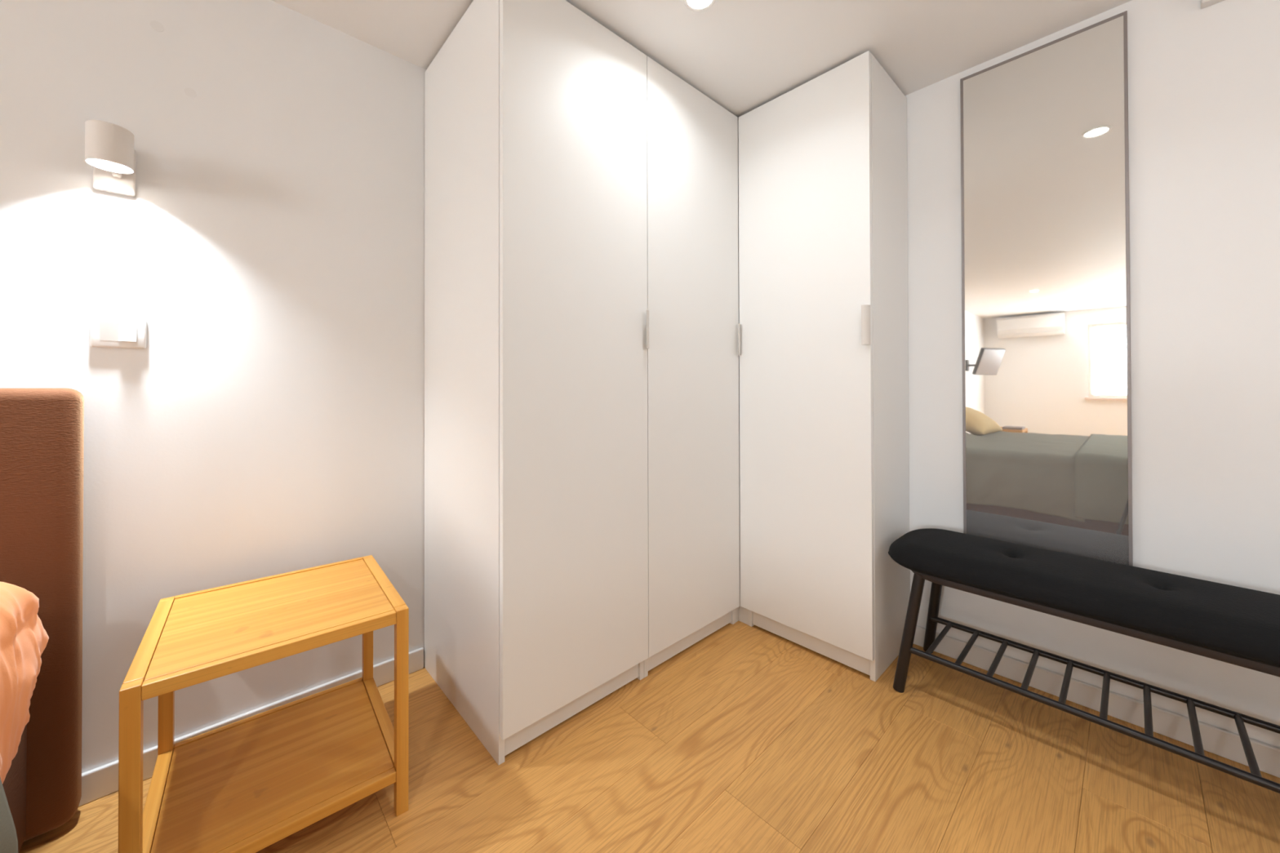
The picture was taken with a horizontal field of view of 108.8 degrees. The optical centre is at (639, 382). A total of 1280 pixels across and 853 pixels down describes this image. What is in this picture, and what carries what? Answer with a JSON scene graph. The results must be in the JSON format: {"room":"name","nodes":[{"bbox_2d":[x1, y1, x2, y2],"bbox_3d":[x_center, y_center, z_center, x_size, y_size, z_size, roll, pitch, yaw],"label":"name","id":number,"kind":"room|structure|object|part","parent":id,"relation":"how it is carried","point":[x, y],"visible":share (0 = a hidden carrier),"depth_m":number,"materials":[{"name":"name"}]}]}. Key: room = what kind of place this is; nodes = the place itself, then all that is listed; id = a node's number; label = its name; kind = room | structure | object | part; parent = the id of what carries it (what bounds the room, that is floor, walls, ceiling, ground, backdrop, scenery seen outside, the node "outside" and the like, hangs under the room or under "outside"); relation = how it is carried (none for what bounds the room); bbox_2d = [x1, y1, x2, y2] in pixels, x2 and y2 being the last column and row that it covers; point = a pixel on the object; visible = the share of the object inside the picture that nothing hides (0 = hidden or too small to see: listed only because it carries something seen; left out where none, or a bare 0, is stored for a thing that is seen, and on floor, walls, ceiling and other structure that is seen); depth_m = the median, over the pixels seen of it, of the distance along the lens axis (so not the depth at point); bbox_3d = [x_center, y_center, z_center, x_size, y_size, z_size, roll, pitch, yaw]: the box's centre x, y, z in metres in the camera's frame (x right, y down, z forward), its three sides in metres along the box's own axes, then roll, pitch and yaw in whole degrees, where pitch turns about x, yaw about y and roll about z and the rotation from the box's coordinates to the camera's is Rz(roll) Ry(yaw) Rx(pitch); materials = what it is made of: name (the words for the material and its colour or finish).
{"room":"bedroom","nodes":[
{"label":"bedroom","id":0,"kind":"room"},
{"bbox_2d":[0,0,426,773],"bbox_3d":[-2.446,-0.087,0.022,7.521,2.176,0.101,0,-1,-43],"label":"wall","id":1,"kind":"structure","parent":0,"point":[269,242],"depth_m":1.20,"materials":[{"name":"white paint"}]},
{"bbox_2d":[84,120,135,196],"bbox_3d":[-1.202,-0.508,1.043,0.072,0.125,0.110,0,-1,-43],"label":"wall lamp","id":2,"kind":"object","parent":1,"relation":"attached to","point":[108,146],"visible":1,"depth_m":1.03,"materials":[{"name":"white metal"}]},
{"bbox_3d":[-1.189,-0.528,1.029,0.072,0.086,0.072,0,-1,-43],"label":"lamp shade","id":3,"kind":"part","parent":2,"relation":"part of","materials":[{"name":"white metal"}]},
{"bbox_3d":[-1.235,-0.503,1.078,0.066,0.114,0.014,0,-1,-43],"label":"wall plate","id":4,"kind":"part","parent":2,"relation":"part of","materials":[{"name":"white metal"}]},
{"bbox_3d":[-1.221,-0.487,1.070,0.015,0.015,0.015,0,-1,-43],"label":"switch knob","id":5,"kind":"part","parent":2,"relation":"part of","materials":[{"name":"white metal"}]},
{"bbox_2d":[89,310,146,348],"bbox_3d":[-1.226,-0.124,1.079,0.088,0.085,0.019,0,-1,-43],"label":"light switch","id":6,"kind":"object","parent":1,"relation":"attached to","point":[108,329],"visible":1,"depth_m":1.07,"materials":[{"name":"white plastic"}]},
{"bbox_2d":[78,647,423,806],"bbox_3d":[-2.900,0.914,-0.488,5.944,0.068,0.012,0,-1,-43],"label":"baseboard","id":7,"kind":"structure","parent":1,"relation":"attached to","point":[97,783],"depth_m":1.18,"materials":[{"name":"white wood"}]},
{"bbox_2d":[18,621,1279,852],"bbox_3d":[-1.361,0.965,-1.146,7.321,0.050,3.074,0,-1,-43],"label":"floor","id":8,"kind":"structure","parent":0,"point":[747,739],"depth_m":1.10,"materials":[{"name":"brown wood"}]},
{"bbox_2d":[2,724,26,852],"bbox_3d":[-1.155,0.718,-0.335,1.600,0.455,1.976,0,-1,-43],"label":"bed","id":9,"kind":"object","parent":8,"relation":"on","point":[14,784],"visible":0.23,"depth_m":0.89,"materials":[{"name":"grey fabric"}]},
{"bbox_2d":[0,777,17,852],"bbox_3d":[-1.201,0.603,-0.286,1.770,0.496,0.829,0,-1,-43],"label":"bedspread","id":10,"kind":"object","parent":9,"relation":"on","point":[8,837],"visible":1,"depth_m":0.60,"materials":[{"name":"grey fabric"}]},
{"bbox_2d":[0,582,48,783],"bbox_3d":[-1.206,0.470,0.412,0.777,0.310,0.556,0,-1,-43],"label":"pillow","id":11,"kind":"object","parent":9,"relation":"on","point":[24,638],"visible":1,"depth_m":0.73,"materials":[{"name":"orange fabric"}]},
{"bbox_2d":[0,387,84,841],"bbox_3d":[-1.860,0.481,0.420,1.725,0.943,0.083,0,-1,-43],"label":"headboard","id":12,"kind":"object","parent":8,"relation":"on","point":[42,429],"visible":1,"depth_m":0.95,"materials":[{"name":"brown fabric"}]},
{"bbox_2d":[118,555,408,852],"bbox_3d":[-0.818,0.729,1.046,0.433,0.450,0.424,0,-1,-40],"label":"side table","id":13,"kind":"object","parent":8,"relation":"on","point":[249,784],"visible":1,"depth_m":0.99,"materials":[{"name":"brown wood"}]},
{"bbox_3d":[-0.846,0.728,0.762,0.024,0.450,0.024,0,-1,-40],"label":"leg","id":14,"kind":"part","parent":13,"relation":"part of","materials":[{"name":"brown wood"}]},
{"bbox_3d":[-0.975,0.518,0.916,0.024,0.028,0.374,0,-1,-40],"label":"rail","id":15,"kind":"part","parent":13,"relation":"part of","materials":[{"name":"brown wood"}]},
{"bbox_3d":[-0.974,0.865,0.914,0.024,0.026,0.374,0,-1,-40],"label":"rail","id":16,"kind":"part","parent":13,"relation":"part of","materials":[{"name":"brown wood"}]},
{"bbox_3d":[-1.103,0.730,1.068,0.024,0.450,0.024,0,-1,-40],"label":"leg","id":17,"kind":"part","parent":13,"relation":"part of","materials":[{"name":"brown wood"}]},
{"bbox_3d":[-0.949,0.867,1.201,0.383,0.026,0.015,0,-1,-40],"label":"rail","id":18,"kind":"part","parent":13,"relation":"part of","materials":[{"name":"brown wood"}]},
{"bbox_3d":[-0.688,0.518,0.892,0.383,0.025,0.017,0,-1,-40],"label":"rail","id":19,"kind":"part","parent":13,"relation":"part of","materials":[{"name":"brown wood"}]},
{"bbox_3d":[-0.950,0.520,1.204,0.383,0.028,0.015,0,-1,-40],"label":"rail","id":20,"kind":"part","parent":13,"relation":"part of","materials":[{"name":"brown wood"}]},
{"bbox_2d":[151,680,394,852],"bbox_3d":[-0.819,0.862,1.046,0.382,0.013,0.389,0,-1,-40],"label":"shelf","id":21,"kind":"object","parent":13,"relation":"attached to","point":[222,789],"depth_m":1.01,"materials":[{"name":"brown wood"}]},
{"bbox_3d":[-0.688,0.866,0.890,0.383,0.022,0.017,0,-1,-40],"label":"rail","id":22,"kind":"part","parent":13,"relation":"part of","materials":[{"name":"brown wood"}]},
{"bbox_3d":[-0.790,0.732,1.331,0.024,0.450,0.024,0,-1,-40],"label":"leg","id":23,"kind":"part","parent":13,"relation":"part of","materials":[{"name":"brown wood"}]},
{"bbox_3d":[-0.661,0.866,1.177,0.024,0.026,0.374,0,-1,-40],"label":"rail","id":24,"kind":"part","parent":13,"relation":"part of","materials":[{"name":"brown wood"}]},
{"bbox_3d":[-0.662,0.519,1.179,0.024,0.028,0.374,0,-1,-40],"label":"rail","id":25,"kind":"part","parent":13,"relation":"part of","materials":[{"name":"brown wood"}]},
{"bbox_3d":[-0.533,0.729,1.024,0.024,0.450,0.024,0,-1,-40],"label":"leg","id":26,"kind":"part","parent":13,"relation":"part of","materials":[{"name":"brown wood"}]},
{"bbox_2d":[424,0,648,764],"bbox_3d":[-0.346,-0.050,1.505,0.499,2.013,0.590,0,-1,-43],"label":"wardrobe","id":27,"kind":"object","parent":8,"relation":"on","point":[536,313],"visible":1,"depth_m":1.28,"materials":[{"name":"white"}]},
{"bbox_3d":[-0.535,-0.051,1.355,0.017,2.013,0.550,0,-1,-43],"label":"panel","id":28,"kind":"part","parent":27,"relation":"part of","materials":[{"name":"white"}]},
{"bbox_3d":[-0.164,-0.088,1.310,0.498,1.939,0.018,0,-1,-43],"label":"door","id":29,"kind":"part","parent":27,"relation":"part of","materials":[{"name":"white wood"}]},
{"bbox_3d":[-0.183,-0.049,1.684,0.017,2.013,0.550,0,-1,-43],"label":"panel","id":30,"kind":"part","parent":27,"relation":"part of","materials":[{"name":"white wood"}]},
{"bbox_3d":[0.025,-0.169,1.460,0.008,0.120,0.028,0,0,4],"label":"handle","id":31,"kind":"part","parent":27,"relation":"part of","materials":[{"name":"white paint"}]},
{"bbox_2d":[644,56,740,677],"bbox_3d":[0.021,-0.048,1.847,0.500,2.013,0.590,0,-1,-43],"label":"wardrobe","id":32,"kind":"object","parent":8,"relation":"on","point":[694,350],"visible":0.53,"depth_m":1.62,"materials":[{"name":"white"}]},
{"bbox_3d":[-0.170,-0.049,1.696,0.017,2.013,0.550,0,-1,-43],"label":"panel","id":33,"kind":"part","parent":32,"relation":"part of","materials":[{"name":"white wood"}]},
{"bbox_3d":[0.184,-0.047,2.026,0.017,2.013,0.550,0,-1,-43],"label":"panel","id":34,"kind":"part","parent":32,"relation":"part of","materials":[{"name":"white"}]},
{"bbox_3d":[0.391,-0.168,1.801,0.008,0.122,0.028,0,0,4],"label":"handle","id":35,"kind":"part","parent":32,"relation":"part of","materials":[{"name":"white paint"}]},
{"bbox_2d":[735,50,910,681],"bbox_3d":[0.674,-0.050,1.764,0.378,2.013,0.536,0,-1,-43],"label":"wardrobe","id":36,"kind":"object","parent":8,"relation":"on","point":[824,445],"visible":0.84,"depth_m":1.59,"materials":[{"name":"white"}]},
{"bbox_3d":[0.553,-0.049,1.923,0.338,2.013,0.017,0,-1,-43],"label":"panel","id":37,"kind":"part","parent":36,"relation":"part of","materials":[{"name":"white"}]},
{"bbox_3d":[0.717,-0.183,1.453,0.028,0.126,0.008,0,0,4],"label":"handle","id":38,"kind":"part","parent":36,"relation":"part of","materials":[{"name":"white paint"}]},
{"bbox_3d":[0.865,-0.052,1.588,0.338,2.013,0.017,0,-1,-43],"label":"panel","id":39,"kind":"part","parent":36,"relation":"part of","materials":[{"name":"white"}]},
{"bbox_2d":[888,528,1279,793],"bbox_3d":[1.274,0.720,1.126,0.358,0.465,1.178,0,-1,-43],"label":"bench","id":40,"kind":"object","parent":8,"relation":"on","point":[1238,626],"visible":1,"depth_m":1.14,"materials":[{"name":"black fabric"}]},
{"bbox_3d":[0.834,0.767,1.419,0.096,0.377,0.031,0,0,9],"label":"leg","id":41,"kind":"part","parent":40,"relation":"part of","materials":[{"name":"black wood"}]},
{"bbox_3d":[1.028,0.768,1.600,0.031,0.377,0.096,0,0,-5],"label":"leg","id":42,"kind":"part","parent":40,"relation":"part of","materials":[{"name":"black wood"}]},
{"bbox_2d":[888,528,1279,667],"bbox_3d":[1.268,0.529,1.122,0.344,0.083,1.178,0,-1,-43],"label":"seat cushion","id":43,"kind":"object","parent":40,"relation":"on","point":[1238,625],"depth_m":1.12,"materials":[{"name":"black fabric"}]},
{"bbox_3d":[1.184,0.819,1.034,0.018,0.018,1.058,0,-1,-43],"label":"rack rail","id":44,"kind":"part","parent":40,"relation":"part of","materials":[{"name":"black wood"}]},
{"bbox_3d":[1.380,0.820,1.217,0.018,0.018,1.058,0,-1,-43],"label":"rack rail","id":45,"kind":"part","parent":40,"relation":"part of","materials":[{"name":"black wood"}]},
{"bbox_2d":[271,0,1131,120],"bbox_3d":[-1.366,-1.136,-1.131,7.321,0.100,3.074,0,-1,-43],"label":"ceiling","id":46,"kind":"structure","parent":0,"point":[743,55],"depth_m":1.39,"materials":[{"name":"white paint"}]},
{"bbox_2d":[683,0,715,11],"bbox_3d":[0.167,-1.069,1.274,0.094,0.005,0.094,0,-1,-43],"label":"recessed light","id":47,"kind":"object","parent":46,"relation":"in","point":[692,5],"visible":1,"depth_m":1.30,"materials":[{"name":"white plastic"}]},
{"bbox_2d":[905,0,1279,748],"bbox_3d":[1.350,-0.086,1.393,0.100,2.176,3.074,0,-1,-43],"label":"wall","id":48,"kind":"structure","parent":0,"point":[1204,83],"depth_m":1.22,"materials":[{"name":"white paint"}]},
{"bbox_2d":[960,10,1133,566],"bbox_3d":[1.238,-0.257,1.427,0.018,1.568,0.392,0,-1,-43],"label":"wall mirror","id":49,"kind":"object","parent":48,"relation":"attached to","point":[1046,307],"visible":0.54,"depth_m":1.40,"materials":[{"name":"grey mirror"}]},
{"bbox_2d":[913,625,1279,777],"bbox_3d":[1.674,0.914,0.959,0.012,0.068,1.988,0,-1,-43],"label":"baseboard","id":50,"kind":"structure","parent":48,"relation":"attached to","point":[1223,743],"depth_m":1.29,"materials":[{"name":"white wood"}]},
{"bbox_2d":[1200,0,1224,8],"bbox_3d":[1.902,-1.030,0.710,0.030,0.101,1.310,0,-1,-43],"label":"trim","id":51,"kind":"structure","parent":48,"relation":"attached to","point":[1204,3],"depth_m":1.18,"materials":[{"name":"white"}]}
]}

